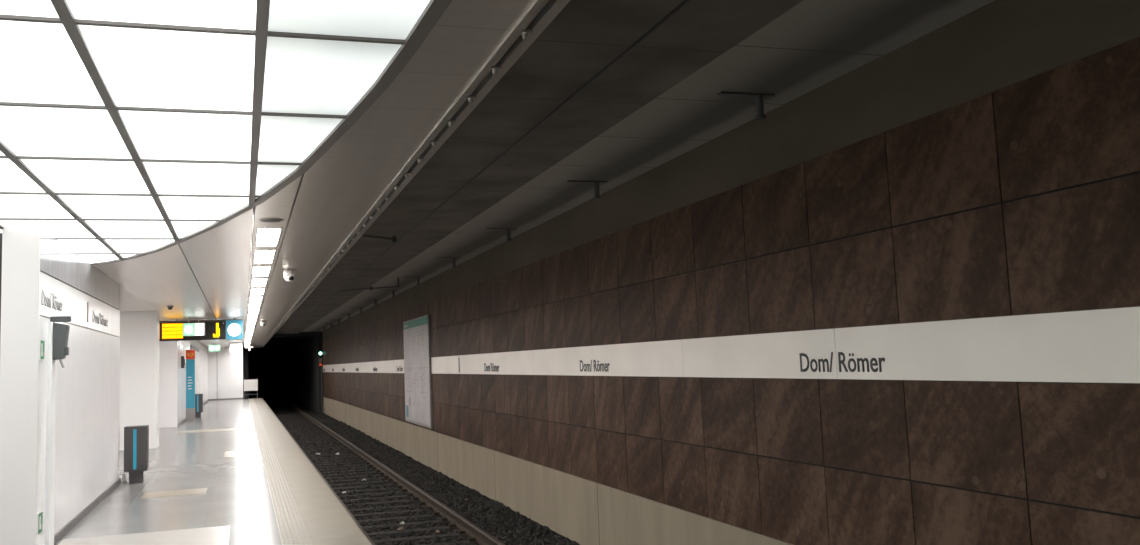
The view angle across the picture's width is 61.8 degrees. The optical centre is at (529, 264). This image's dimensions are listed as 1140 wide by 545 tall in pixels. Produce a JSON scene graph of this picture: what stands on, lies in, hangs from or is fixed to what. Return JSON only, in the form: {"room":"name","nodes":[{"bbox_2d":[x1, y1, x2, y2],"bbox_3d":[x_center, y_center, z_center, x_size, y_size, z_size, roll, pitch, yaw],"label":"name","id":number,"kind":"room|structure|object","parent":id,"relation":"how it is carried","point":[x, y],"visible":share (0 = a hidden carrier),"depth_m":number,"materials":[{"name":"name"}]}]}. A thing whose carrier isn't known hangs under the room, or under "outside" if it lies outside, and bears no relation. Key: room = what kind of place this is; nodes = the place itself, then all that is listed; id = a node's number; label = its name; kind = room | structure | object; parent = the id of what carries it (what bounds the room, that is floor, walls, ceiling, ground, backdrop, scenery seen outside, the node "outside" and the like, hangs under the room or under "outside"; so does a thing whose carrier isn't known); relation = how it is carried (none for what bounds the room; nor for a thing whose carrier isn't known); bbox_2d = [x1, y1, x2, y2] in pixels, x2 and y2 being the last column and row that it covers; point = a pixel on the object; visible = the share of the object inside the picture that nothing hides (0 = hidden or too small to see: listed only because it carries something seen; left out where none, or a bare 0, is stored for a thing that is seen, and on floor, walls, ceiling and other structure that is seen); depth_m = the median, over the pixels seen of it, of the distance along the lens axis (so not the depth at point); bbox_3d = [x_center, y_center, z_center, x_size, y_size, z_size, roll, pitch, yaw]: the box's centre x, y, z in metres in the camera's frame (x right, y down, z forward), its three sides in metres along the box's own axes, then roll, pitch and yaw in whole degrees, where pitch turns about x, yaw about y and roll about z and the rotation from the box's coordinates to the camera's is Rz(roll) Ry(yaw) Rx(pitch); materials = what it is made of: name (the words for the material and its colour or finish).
{"room":"metro station","nodes":[
{"label":"metro station","id":0,"kind":"room"},
{"bbox_2d":[0,233,1,334],"bbox_3d":[-5.647,1.121,8.043,2.250,2.790,0.200,0,-6,-17],"label":"wall","id":1,"kind":"structure","parent":0,"point":[0,233],"depth_m":8.36,"materials":[{"name":"grey paint"}]},
{"bbox_2d":[36,228,119,544],"bbox_3d":[-5.101,1.365,10.676,0.280,2.790,5.650,0,-6,-17],"label":"wall","id":2,"kind":"structure","parent":0,"point":[88,385],"depth_m":10.07,"materials":[{"name":"white paint"}]},
{"bbox_2d":[0,227,40,544],"bbox_3d":[-4.285,1.064,7.978,0.289,2.790,0.020,0,-6,-17],"label":"column","id":3,"kind":"structure","parent":2,"relation":"attached to","point":[20,283],"depth_m":7.98,"materials":[{"name":"white paint"}]},
{"bbox_2d":[37,511,42,534],"bbox_3d":[-4.153,2.184,8.066,0.008,0.170,0.170,0,-6,-17],"label":"sign","id":4,"kind":"object","parent":2,"relation":"attached to","point":[40,515],"visible":1,"depth_m":8.06,"materials":[{"name":"green"}]},
{"bbox_2d":[39,340,44,359],"bbox_3d":[-4.202,0.730,8.193,0.008,0.170,0.170,0,-6,-17],"label":"sign","id":5,"kind":"object","parent":2,"relation":"attached to","point":[42,342],"visible":1,"depth_m":8.19,"materials":[{"name":"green plastic"}]},
{"bbox_2d":[45,322,55,544],"bbox_3d":[-4.277,1.513,8.498,0.030,2.000,0.240,0,-6,-17],"label":"trim","id":6,"kind":"structure","parent":2,"relation":"attached to","point":[51,381],"depth_m":8.44,"materials":[{"name":"white paint"}]},
{"bbox_2d":[42,290,62,310],"bbox_3d":[-4.356,0.333,8.689,0.003,0.138,1.020,0,-6,-17],"label":"lettering","id":7,"kind":"object","parent":2,"relation":"attached to","point":[58,305],"visible":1,"depth_m":8.70,"materials":[{"name":"grey"}]},
{"bbox_2d":[50,316,71,367],"bbox_3d":[-4.240,0.698,8.600,0.170,0.466,0.140,0,-6,-17],"label":"wall speaker","id":8,"kind":"object","parent":2,"relation":"attached to","point":[60,331],"visible":0.99,"depth_m":8.55,"materials":[{"name":"grey plastic"}]},
{"bbox_2d":[39,271,118,336],"bbox_3d":[-5.131,0.537,10.759,0.262,0.395,5.630,0,-6,-17],"label":"trim","id":9,"kind":"structure","parent":2,"relation":"attached to","point":[40,271],"depth_m":10.04,"materials":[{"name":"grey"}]},
{"bbox_2d":[54,478,120,544],"bbox_3d":[-5.004,2.749,10.903,0.020,0.075,4.980,0,-6,-17],"label":"baseboard","id":10,"kind":"structure","parent":2,"relation":"attached to","point":[61,533],"depth_m":10.18,"materials":[{"name":"grey"}]},
{"bbox_2d":[87,302,107,325],"bbox_3d":[-5.186,0.614,11.433,0.005,0.220,1.720,0,-6,-17],"label":"lettering","id":11,"kind":"object","parent":2,"relation":"attached to","point":[104,321],"visible":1,"depth_m":11.37,"materials":[{"name":"grey metal"}]},
{"bbox_2d":[55,399,281,544],"bbox_3d":[-8.611,4.110,21.785,4.520,0.202,61.300,0,-6,-17],"label":"floor","id":12,"kind":"structure","parent":0,"point":[237,496],"depth_m":11.62,"materials":[{"name":"tile"}]},
{"bbox_2d":[121,473,126,482],"bbox_3d":[-5.719,2.998,13.402,0.090,0.130,0.090,0,-6,-17],"label":"post","id":13,"kind":"object","parent":12,"relation":"on","point":[123,474],"visible":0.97,"depth_m":13.38,"materials":[{"name":"grey metal"}]},
{"bbox_2d":[124,425,148,483],"bbox_3d":[-5.504,2.651,13.305,0.304,0.785,0.266,0,-6,-17],"label":"litter bin","id":14,"kind":"object","parent":12,"relation":"on","point":[136,438],"visible":1,"depth_m":13.19,"materials":[{"name":"grey metal"}]},
{"bbox_2d":[119,311,158,449],"bbox_3d":[-8.559,2.374,19.525,1.730,2.800,0.600,0,-6,-17],"label":"wall pier","id":15,"kind":"object","parent":12,"relation":"on","point":[139,330],"visible":0.29,"depth_m":19.41,"materials":[{"name":"white paint"}]},
{"bbox_2d":[140,488,206,498],"bbox_3d":[-4.475,2.874,11.985,0.760,0.002,0.640,0,-6,-17],"label":"strip","id":16,"kind":"object","parent":12,"relation":"on","point":[199,491],"visible":1,"depth_m":11.96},
{"bbox_2d":[186,350,194,420],"bbox_3d":[-10.692,3.791,29.962,0.270,2.220,0.204,0,-6,-17],"label":"column","id":17,"kind":"structure","parent":12,"relation":"on","point":[190,354],"depth_m":29.87,"materials":[{"name":"teal metal"}]},
{"bbox_2d":[195,394,202,417],"bbox_3d":[-11.171,4.737,32.025,0.304,0.785,0.266,0,-6,-17],"label":"litter bin","id":18,"kind":"object","parent":12,"relation":"on","point":[198,397],"visible":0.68,"depth_m":31.92,"materials":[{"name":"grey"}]},
{"bbox_2d":[244,378,257,398],"bbox_3d":[-15.018,6.641,51.186,0.720,1.100,0.090,0,-6,-17],"label":"gate","id":19,"kind":"object","parent":12,"relation":"on","point":[249,385],"visible":0.96,"depth_m":51.16,"materials":[{"name":"white metal"}]},
{"bbox_2d":[159,340,207,427],"bbox_3d":[-14.770,4.513,38.526,2.450,2.790,25.200,0,-6,-17],"label":"wall","id":20,"kind":"structure","parent":0,"point":[172,378],"depth_m":26.90,"materials":[{"name":"white paint"}]},
{"bbox_2d":[181,356,184,367],"bbox_3d":[-10.452,2.928,28.662,0.105,0.360,0.200,0,-6,-17],"label":"intercom","id":21,"kind":"object","parent":20,"relation":"attached to","point":[182,357],"visible":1,"depth_m":28.57,"materials":[{"name":"grey plastic"}]},
{"bbox_2d":[191,349,198,393],"bbox_3d":[-12.988,4.507,36.913,0.035,2.350,6.300,0,-6,-17],"label":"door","id":22,"kind":"structure","parent":20,"relation":"in","point":[196,352],"depth_m":37.68,"materials":[{"name":"white paint"}]},
{"bbox_2d":[208,347,242,398],"bbox_3d":[-17.582,5.860,50.922,4.250,2.790,0.300,0,-6,-17],"label":"wall","id":23,"kind":"structure","parent":0,"point":[225,369],"depth_m":51.13,"materials":[{"name":"white paint"}]},
{"bbox_2d":[208,398,242,400],"bbox_3d":[-16.315,7.187,50.992,1.800,0.070,0.015,0,-6,-17],"label":"baseboard","id":24,"kind":"structure","parent":23,"relation":"attached to","point":[224,398],"depth_m":51.00,"materials":[{"name":"grey"}]},
{"bbox_2d":[243,348,248,398],"bbox_3d":[-23.833,9.000,78.994,0.550,4.800,54.000,0,-6,-17],"label":"wall","id":25,"kind":"structure","parent":0,"point":[245,350],"depth_m":53.37,"materials":[{"name":"grey"}]},
{"bbox_2d":[244,207,254,338],"bbox_3d":[-7.096,1.072,22.425,2.630,0.040,61.000,0,-6,-17],"label":"ceiling","id":26,"kind":"structure","parent":0,"point":[254,207],"depth_m":11.46,"materials":[{"name":"grey"}]},
{"bbox_2d":[248,353,278,393],"bbox_3d":[-29.574,11.865,105.464,4.900,4.800,0.300,0,-6,-17],"label":"tunnel","id":27,"kind":"structure","parent":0,"point":[264,367],"depth_m":105.36,"materials":[{"name":"black"}]},
{"bbox_2d":[248,332,316,353],"bbox_3d":[-21.378,6.665,78.684,4.700,0.400,56.500,0,-6,-17],"label":"ceiling","id":28,"kind":"structure","parent":0,"point":[288,341],"depth_m":64.41,"materials":[{"name":"grey"}]},
{"bbox_2d":[279,331,322,412],"bbox_3d":[-19.277,8.792,78.610,0.750,4.800,57.400,0,-6,-17],"label":"wall","id":29,"kind":"structure","parent":0,"point":[299,369],"depth_m":62.98,"materials":[{"name":"grey"}]},
{"bbox_2d":[94,0,534,347],"bbox_3d":[-8.342,1.160,22.038,5.220,0.120,61.000,0,-6,-17],"label":"ceiling","id":30,"kind":"structure","parent":0,"point":[339,189],"depth_m":7.43,"materials":[{"name":"metal"}]},
{"bbox_2d":[0,158,44,191],"bbox_3d":[-3.514,-0.581,6.030,0.629,0.024,1.172,0,-6,-17],"label":"panel","id":31,"kind":"object","parent":30,"relation":"attached to","point":[12,178],"visible":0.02,"depth_m":6.23,"materials":[{"name":"white plastic"}]},
{"bbox_2d":[0,194,74,218],"bbox_3d":[-3.860,-0.454,7.173,0.629,0.024,1.172,0,-6,-17],"label":"panel","id":32,"kind":"object","parent":30,"relation":"attached to","point":[11,205],"visible":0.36,"depth_m":7.24,"materials":[{"name":"white plastic"}]},
{"bbox_2d":[0,220,94,237],"bbox_3d":[-4.205,-0.326,8.315,0.629,0.024,1.172,0,-6,-17],"label":"panel","id":33,"kind":"object","parent":30,"relation":"attached to","point":[56,228],"visible":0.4,"depth_m":8.18,"materials":[{"name":"white plastic"}]},
{"bbox_2d":[21,159,149,193],"bbox_3d":[-2.868,-0.585,6.226,0.629,0.024,1.172,0,-6,-17],"label":"panel","id":34,"kind":"object","parent":30,"relation":"attached to","point":[62,176],"visible":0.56,"depth_m":6.18,"materials":[{"name":"white plastic"}]},
{"bbox_2d":[59,240,111,252],"bbox_3d":[-4.551,-0.199,9.457,0.629,0.024,1.172,0,-6,-17],"label":"panel","id":35,"kind":"object","parent":30,"relation":"attached to","point":[78,246],"visible":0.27,"depth_m":9.50,"materials":[{"name":"white plastic"}]},
{"bbox_2d":[80,254,117,262],"bbox_3d":[-4.889,-0.075,10.574,0.629,0.024,1.121,0,-6,-17],"label":"panel","id":36,"kind":"object","parent":30,"relation":"attached to","point":[100,257],"visible":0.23,"depth_m":10.48,"materials":[{"name":"white plastic"}]},
{"bbox_2d":[59,195,162,218],"bbox_3d":[-3.214,-0.458,7.369,0.629,0.024,1.172,0,-6,-17],"label":"panel","id":37,"kind":"object","parent":30,"relation":"attached to","point":[85,206],"visible":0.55,"depth_m":7.35,"materials":[{"name":"white plastic"}]},
{"bbox_2d":[86,221,172,237],"bbox_3d":[-3.559,-0.331,8.511,0.629,0.024,1.172,0,-6,-17],"label":"panel","id":38,"kind":"object","parent":30,"relation":"attached to","point":[105,229],"visible":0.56,"depth_m":8.50,"materials":[{"name":"white plastic"}]},
{"bbox_2d":[106,240,174,252],"bbox_3d":[-3.905,-0.203,9.653,0.629,0.024,1.172,0,-6,-17],"label":"panel","id":39,"kind":"object","parent":30,"relation":"attached to","point":[121,246],"visible":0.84,"depth_m":9.55,"materials":[{"name":"white plastic"}]},
{"bbox_2d":[159,319,225,340],"bbox_3d":[-8.538,1.567,22.874,2.325,0.510,0.250,0,-6,-17],"label":"display","id":40,"kind":"object","parent":30,"relation":"hanging from","point":[215,329],"visible":0.52,"depth_m":22.88,"materials":[{"name":"black"}]},
{"bbox_2d":[171,221,215,237],"bbox_3d":[-3.027,-0.334,8.672,0.391,0.024,1.172,0,-6,-17],"label":"panel","id":41,"kind":"object","parent":30,"relation":"attached to","point":[182,228],"visible":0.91,"depth_m":8.45,"materials":[{"name":"white plastic"}]},
{"bbox_2d":[183,318,204,335],"bbox_3d":[-7.966,1.470,22.563,0.500,0.420,0.070,0,-6,-17],"label":"exit sign","id":42,"kind":"object","parent":30,"relation":"hanging from","point":[189,329],"visible":1,"depth_m":22.53,"materials":[{"name":"white plastic"}]},
{"bbox_2d":[143,162,249,194],"bbox_3d":[-2.222,-0.590,6.423,0.629,0.024,1.172,0,-6,-17],"label":"panel","id":43,"kind":"object","parent":30,"relation":"attached to","point":[167,177],"visible":0.82,"depth_m":6.38,"materials":[{"name":"white plastic"}]},
{"bbox_2d":[0,0,404,259],"bbox_3d":[-2.540,-0.969,2.491,4.798,0.050,20.000,0,-6,-17],"label":"trim","id":44,"kind":"structure","parent":30,"relation":"attached to","point":[66,17],"depth_m":4.68,"materials":[{"name":"grey metal"}]},
{"bbox_2d":[0,0,58,17],"bbox_3d":[-1.831,-0.967,2.800,0.629,0.024,1.172,0,-6,-17],"label":"panel","id":45,"kind":"object","parent":44,"relation":"attached to","point":[38,8],"visible":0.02,"depth_m":3.35,"materials":[{"name":"white plastic"}]},
{"bbox_2d":[0,20,104,105],"bbox_3d":[-2.176,-0.840,3.942,0.629,0.024,1.172,0,-6,-17],"label":"panel","id":46,"kind":"object","parent":44,"relation":"attached to","point":[40,63],"visible":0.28,"depth_m":3.99,"materials":[{"name":"white plastic"}]},
{"bbox_2d":[0,106,131,158],"bbox_3d":[-2.522,-0.713,5.084,0.629,0.024,1.172,0,-6,-17],"label":"panel","id":47,"kind":"object","parent":44,"relation":"attached to","point":[26,131],"visible":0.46,"depth_m":5.07,"materials":[{"name":"white plastic"}]},
{"bbox_2d":[67,0,255,29],"bbox_3d":[-1.185,-0.971,2.996,0.629,0.024,1.172,0,-6,-17],"label":"panel","id":48,"kind":"object","parent":44,"relation":"attached to","point":[230,14],"visible":0.97,"depth_m":3.42,"materials":[{"name":"white plastic"}]},
{"bbox_2d":[78,25,254,111],"bbox_3d":[-1.531,-0.844,4.138,0.629,0.024,1.172,0,-6,-17],"label":"panel","id":49,"kind":"object","parent":44,"relation":"attached to","point":[150,68],"visible":0.9,"depth_m":4.05,"materials":[{"name":"white plastic"}]},
{"bbox_2d":[119,110,251,161],"bbox_3d":[-1.876,-0.717,5.280,0.629,0.024,1.172,0,-6,-17],"label":"panel","id":50,"kind":"object","parent":44,"relation":"attached to","point":[155,135],"visible":0.87,"depth_m":5.22,"materials":[{"name":"white plastic"}]},
{"bbox_2d":[258,116,341,162],"bbox_3d":[-1.331,-0.721,5.446,0.419,0.024,1.172,0,-6,-17],"label":"panel","id":51,"kind":"object","parent":44,"relation":"attached to","point":[282,138],"visible":0.73,"depth_m":5.33,"materials":[{"name":"white plastic"}]},
{"bbox_2d":[262,36,400,114],"bbox_3d":[-0.932,-0.848,4.320,0.530,0.024,1.172,0,-6,-17],"label":"panel","id":52,"kind":"object","parent":44,"relation":"attached to","point":[304,76],"visible":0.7,"depth_m":4.20,"materials":[{"name":"white plastic"}]},
{"bbox_2d":[268,0,429,39],"bbox_3d":[-0.569,-0.975,3.183,0.566,0.024,1.172,0,-6,-17],"label":"panel","id":53,"kind":"object","parent":44,"relation":"attached to","point":[389,19],"visible":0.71,"depth_m":3.54,"materials":[{"name":"white plastic"}]},
{"bbox_2d":[159,196,248,219],"bbox_3d":[-2.568,-0.462,7.564,0.629,0.024,1.172,0,-6,-17],"label":"panel","id":54,"kind":"object","parent":30,"relation":"attached to","point":[209,208],"visible":0.91,"depth_m":7.48,"materials":[{"name":"white plastic"}]},
{"bbox_2d":[208,345,219,351],"bbox_3d":[-13.824,3.592,41.673,0.500,0.400,0.070,0,-6,-17],"label":"exit sign","id":55,"kind":"object","parent":30,"relation":"hanging from","point":[211,348],"visible":1,"depth_m":41.63,"materials":[{"name":"white plastic"}]},
{"bbox_2d":[226,318,242,340],"bbox_3d":[-7.228,1.574,23.268,0.410,0.540,0.212,0,-6,-17],"label":"sign","id":56,"kind":"object","parent":30,"relation":"hanging from","point":[234,327],"visible":1,"depth_m":23.17,"materials":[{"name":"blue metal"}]},
{"bbox_2d":[229,343,241,353],"bbox_3d":[-12.970,3.659,41.959,0.540,0.540,0.126,0,-6,-17],"label":"box sign","id":57,"kind":"object","parent":30,"relation":"hanging from","point":[235,348],"visible":0.91,"depth_m":41.89,"materials":[{"name":"white plastic"}]},
{"bbox_2d":[244,204,292,345],"bbox_3d":[-8.684,1.945,29.528,0.281,0.084,46.380,0,-6,-17],"label":"ceiling light plate","id":58,"kind":"object","parent":30,"relation":"attached to","point":[282,211],"depth_m":10.34,"materials":[{"name":"plastic"}]},
{"bbox_2d":[250,297,261,300],"bbox_3d":[-4.981,0.590,17.287,0.198,0.022,1.256,0,-6,-17],"label":"diffuser","id":59,"kind":"object","parent":58,"relation":"attached to","point":[251,298],"depth_m":17.42,"materials":[{"name":"white plastic"}]},
{"bbox_2d":[251,289,263,293],"bbox_3d":[-4.498,0.413,15.693,0.198,0.022,1.256,0,-6,-17],"label":"diffuser","id":60,"kind":"object","parent":58,"relation":"attached to","point":[253,291],"depth_m":15.84,"materials":[{"name":"white plastic"}]},
{"bbox_2d":[252,279,266,284],"bbox_3d":[-4.016,0.235,14.099,0.198,0.022,1.256,0,-6,-17],"label":"diffuser","id":61,"kind":"object","parent":58,"relation":"attached to","point":[254,281],"depth_m":14.12,"materials":[{"name":"white plastic"}]},
{"bbox_2d":[253,267,269,274],"bbox_3d":[-3.533,0.057,12.505,0.198,0.022,1.256,0,-6,-17],"label":"diffuser","id":62,"kind":"object","parent":58,"relation":"attached to","point":[256,270],"depth_m":12.57,"materials":[{"name":"white plastic"}]},
{"bbox_2d":[257,229,279,243],"bbox_3d":[-2.568,-0.298,9.317,0.198,0.022,1.256,0,-6,-17],"label":"diffuser","id":63,"kind":"object","parent":58,"relation":"attached to","point":[264,236],"depth_m":9.36,"materials":[{"name":"white plastic"}]},
{"bbox_2d":[259,218,282,221],"bbox_3d":[-2.234,-0.385,8.214,0.200,0.014,0.200,0,-6,-17],"label":"ceiling speaker","id":64,"kind":"object","parent":58,"relation":"attached to","point":[262,219],"visible":1,"depth_m":8.17,"materials":[{"name":"silver metal"}]},
{"bbox_2d":[261,219,280,221],"bbox_3d":[-2.234,-0.381,8.213,0.172,0.006,0.172,0,-6,-17],"label":"grille","id":65,"kind":"object","parent":64,"relation":"attached to","point":[263,220],"depth_m":8.17,"materials":[{"name":"grey plastic"}]},
{"bbox_2d":[91,0,451,264],"bbox_3d":[-1.097,-1.033,2.424,2.173,0.062,18.965,0,-6,-19],"label":"trim","id":66,"kind":"structure","parent":30,"relation":"attached to","point":[434,10],"depth_m":4.71,"materials":[{"name":"grey metal"}]},
{"bbox_2d":[255,165,298,195],"bbox_3d":[-1.751,-0.593,6.565,0.263,0.024,1.172,0,-6,-17],"label":"panel","id":67,"kind":"object","parent":30,"relation":"attached to","point":[268,176],"visible":0.67,"depth_m":6.37,"materials":[{"name":"white plastic"}]},
{"bbox_2d":[283,269,296,281],"bbox_3d":[-3.134,0.142,12.431,0.176,0.155,0.179,0,-6,-17],"label":"security camera","id":68,"kind":"object","parent":30,"relation":"attached to","point":[290,275],"visible":1,"depth_m":12.37,"materials":[{"name":"white plastic"}]},
{"bbox_2d":[261,0,569,346],"bbox_3d":[-5.794,0.919,22.836,0.122,0.630,61.000,0,-6,-17],"label":"rail","id":69,"kind":"object","parent":30,"relation":"attached to","point":[541,13],"visible":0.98,"depth_m":4.83,"materials":[{"name":"silver metal"}]},
{"bbox_2d":[251,392,579,544],"bbox_3d":[-12.068,7.877,49.582,3.800,0.305,117.000,0,-6,-17],"label":"ballast","id":70,"kind":"object","parent":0,"point":[506,525],"visible":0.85,"depth_m":17.70,"materials":[{"name":"gravel"}]},
{"bbox_2d":[319,350,322,412],"bbox_3d":[-11.168,6.244,50.811,0.184,3.370,0.184,0,-6,-17],"label":"signal","id":71,"kind":"object","parent":70,"relation":"on","point":[320,351],"visible":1,"depth_m":50.85,"materials":[{"name":"black metal"}]},
{"bbox_2d":[322,471,375,476],"bbox_3d":[-4.074,4.781,21.518,2.400,0.120,0.260,0,-6,-17],"label":"sleeper","id":72,"kind":"object","parent":70,"relation":"on","point":[374,471],"visible":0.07,"depth_m":21.53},
{"bbox_2d":[325,474,383,479],"bbox_3d":[-3.895,4.715,20.928,2.400,0.120,0.260,0,-6,-17],"label":"sleeper","id":73,"kind":"object","parent":70,"relation":"on","point":[374,474],"visible":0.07,"depth_m":20.93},
{"bbox_2d":[327,477,387,481],"bbox_3d":[-3.716,4.649,20.338,2.400,0.120,0.260,0,-6,-17],"label":"sleeper","id":74,"kind":"object","parent":70,"relation":"on","point":[378,477],"visible":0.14,"depth_m":20.33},
{"bbox_2d":[329,480,393,485],"bbox_3d":[-3.538,4.584,19.748,2.400,0.120,0.260,0,-6,-17],"label":"sleeper","id":75,"kind":"object","parent":70,"relation":"on","point":[384,480],"visible":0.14,"depth_m":19.76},
{"bbox_2d":[332,484,397,489],"bbox_3d":[-3.359,4.518,19.158,2.400,0.120,0.260,0,-6,-17],"label":"sleeper","id":76,"kind":"object","parent":70,"relation":"on","point":[353,487],"visible":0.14,"depth_m":19.17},
{"bbox_2d":[335,487,402,493],"bbox_3d":[-3.180,4.452,18.568,2.400,0.120,0.260,0,-6,-17],"label":"sleeper","id":77,"kind":"object","parent":70,"relation":"on","point":[379,489],"visible":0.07,"depth_m":18.58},
{"bbox_2d":[338,491,408,497],"bbox_3d":[-3.002,4.386,17.978,2.400,0.120,0.260,0,-6,-17],"label":"sleeper","id":78,"kind":"object","parent":70,"relation":"on","point":[399,492],"visible":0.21,"depth_m":17.97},
{"bbox_2d":[342,495,413,501],"bbox_3d":[-2.823,4.321,17.388,2.400,0.120,0.260,0,-6,-17],"label":"sleeper","id":79,"kind":"object","parent":70,"relation":"on","point":[398,496],"visible":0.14,"depth_m":17.40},
{"bbox_2d":[345,499,419,505],"bbox_3d":[-2.645,4.255,16.798,2.400,0.120,0.260,0,-6,-17],"label":"sleeper","id":80,"kind":"object","parent":70,"relation":"on","point":[407,500],"visible":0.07,"depth_m":16.80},
{"bbox_2d":[348,504,423,511],"bbox_3d":[-2.466,4.189,16.208,2.400,0.120,0.260,0,-6,-17],"label":"sleeper","id":81,"kind":"object","parent":70,"relation":"on","point":[411,505],"visible":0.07,"depth_m":16.19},
{"bbox_2d":[271,391,504,544],"bbox_3d":[-11.526,7.647,48.721,0.320,0.150,115.000,0,-6,-17],"label":"track rail","id":82,"kind":"object","parent":70,"relation":"on","point":[465,526],"visible":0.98,"depth_m":17.02,"materials":[{"name":"brown"}]},
{"bbox_2d":[353,509,432,517],"bbox_3d":[-2.287,4.124,15.618,2.400,0.120,0.260,0,-6,-17],"label":"sleeper","id":83,"kind":"object","parent":70,"relation":"on","point":[414,510],"visible":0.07,"depth_m":15.59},
{"bbox_2d":[357,514,441,522],"bbox_3d":[-2.109,4.058,15.028,2.400,0.120,0.260,0,-6,-17],"label":"sleeper","id":84,"kind":"object","parent":70,"relation":"on","point":[426,515],"visible":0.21,"depth_m":15.04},
{"bbox_2d":[362,520,449,528],"bbox_3d":[-1.930,3.992,14.438,2.400,0.120,0.260,0,-6,-17],"label":"sleeper","id":85,"kind":"object","parent":70,"relation":"on","point":[438,521],"visible":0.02,"depth_m":14.44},
{"bbox_2d":[367,526,457,536],"bbox_3d":[-1.752,3.926,13.848,2.400,0.120,0.260,0,-6,-17],"label":"sleeper","id":86,"kind":"object","parent":70,"relation":"on","point":[372,534],"visible":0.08,"depth_m":13.83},
{"bbox_2d":[372,533,467,542],"bbox_3d":[-1.573,3.861,13.258,2.400,0.120,0.260,0,-6,-17],"label":"sleeper","id":87,"kind":"object","parent":70,"relation":"on","point":[415,538],"visible":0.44,"depth_m":13.25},
{"bbox_2d":[418,540,478,544],"bbox_3d":[-1.394,3.795,12.668,2.400,0.120,0.260,0,-6,-17],"label":"sleeper","id":88,"kind":"object","parent":70,"relation":"on","point":[462,541],"visible":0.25,"depth_m":12.77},
{"bbox_2d":[275,0,802,333],"bbox_3d":[-4.803,0.404,22.931,1.840,0.280,60.500,0,-6,-17],"label":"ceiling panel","id":89,"kind":"object","parent":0,"point":[585,36],"visible":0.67,"depth_m":7.26,"materials":[{"name":"grey metal"}]},
{"bbox_2d":[362,235,396,243],"bbox_3d":[-2.318,-0.406,13.182,0.944,0.235,0.101,0,-6,-17],"label":"bracket","id":90,"kind":"object","parent":89,"relation":"attached to","point":[394,238],"visible":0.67,"depth_m":13.25,"materials":[{"name":"grey metal"}]},
{"bbox_2d":[265,0,689,351],"bbox_3d":[-11.479,3.227,45.025,0.019,0.019,107.000,0,-6,-17],"label":"wire","id":91,"kind":"object","parent":90,"relation":"hanging from","point":[684,2],"visible":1,"depth_m":6.46,"materials":[{"name":"black metal"}]},
{"bbox_2d":[302,0,994,331],"bbox_3d":[-2.971,0.320,23.022,1.720,0.230,59.600,0,-6,-17],"label":"ceiling slab","id":92,"kind":"structure","parent":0,"point":[814,43],"depth_m":7.61,"materials":[{"name":"concrete"}]},
{"bbox_2d":[339,278,398,290],"bbox_3d":[-3.601,0.435,21.347,1.343,0.286,0.160,0,-6,-17],"label":"wire arm","id":93,"kind":"object","parent":92,"relation":"hanging from","point":[370,288],"visible":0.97,"depth_m":21.31,"materials":[{"name":"grey metal"}]},
{"bbox_2d":[436,257,459,267],"bbox_3d":[-1.532,-0.041,17.824,0.460,0.195,0.080,0,-6,-17],"label":"bracket","id":94,"kind":"object","parent":92,"relation":"attached to","point":[452,258],"visible":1,"depth_m":17.83,"materials":[{"name":"grey metal"}]},
{"bbox_2d":[486,228,516,241],"bbox_3d":[-0.423,-0.449,14.159,0.460,0.195,0.080,0,-6,-17],"label":"bracket","id":95,"kind":"object","parent":92,"relation":"attached to","point":[508,230],"visible":1,"depth_m":14.17,"materials":[{"name":"grey metal"}]},
{"bbox_2d":[567,180,606,198],"bbox_3d":[0.643,-0.841,10.638,0.460,0.195,0.080,0,-6,-17],"label":"bracket","id":96,"kind":"object","parent":92,"relation":"attached to","point":[596,183],"visible":1,"depth_m":10.64,"materials":[{"name":"grey metal"}]},
{"bbox_2d":[717,91,774,119],"bbox_3d":[1.660,-1.216,7.279,0.460,0.195,0.080,0,-6,-17],"label":"bracket","id":97,"kind":"object","parent":92,"relation":"attached to","point":[759,102],"visible":1,"depth_m":7.28,"materials":[{"name":"grey metal"}]},
{"bbox_2d":[322,0,1139,544],"bbox_3d":[-2.297,2.624,22.830,0.510,4.700,59.865,0,-6,-17],"label":"wall","id":98,"kind":"structure","parent":0,"point":[1077,122],"depth_m":6.98,"materials":[{"name":"brown stone"}]},
{"bbox_2d":[403,314,432,428],"bbox_3d":[-2.802,2.629,23.551,0.059,2.610,3.560,0,-6,-17],"label":"billboard","id":99,"kind":"object","parent":98,"relation":"attached to","point":[416,332],"visible":1,"depth_m":23.19,"materials":[{"name":"grey metal"}]},
{"bbox_2d":[405,330,428,419],"bbox_3d":[-2.823,2.720,23.535,0.002,2.128,3.400,0,-6,-17],"label":"print","id":100,"kind":"object","parent":99,"relation":"attached to","point":[416,341],"depth_m":23.36,"materials":[{"name":"grey paper"}]},
{"bbox_2d":[323,306,1139,382],"bbox_3d":[-2.996,2.578,24.293,0.020,0.374,56.688,0,-6,-17],"label":"band","id":101,"kind":"object","parent":98,"relation":"attached to","point":[1091,345],"visible":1,"depth_m":6.45,"materials":[{"name":"white ceramic"}]},
{"bbox_2d":[324,171,1139,518],"bbox_3d":[-2.332,2.429,22.980,0.488,2.980,59.600,0,-6,-17],"label":"trim","id":102,"kind":"structure","parent":98,"relation":"attached to","point":[1139,171],"depth_m":6.47,"materials":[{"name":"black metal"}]},
{"bbox_3d":[-8.265,4.656,21.829,5.200,0.900,61.300,0,-6,-17],"label":"wall","id":103,"kind":"structure","parent":0,"visible":0},
{"bbox_2d":[249,399,311,544],"bbox_3d":[-6.286,4.080,22.335,0.250,0.200,61.000,0,-6,-17],"label":"tactile strip","id":104,"kind":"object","parent":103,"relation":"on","point":[291,527],"depth_m":11.41,"materials":[{"name":"stone"}]},
{"bbox_2d":[253,392,374,544],"bbox_3d":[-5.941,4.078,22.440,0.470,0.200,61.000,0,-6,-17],"label":"platform edge","id":105,"kind":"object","parent":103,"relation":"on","point":[326,521],"depth_m":11.23,"materials":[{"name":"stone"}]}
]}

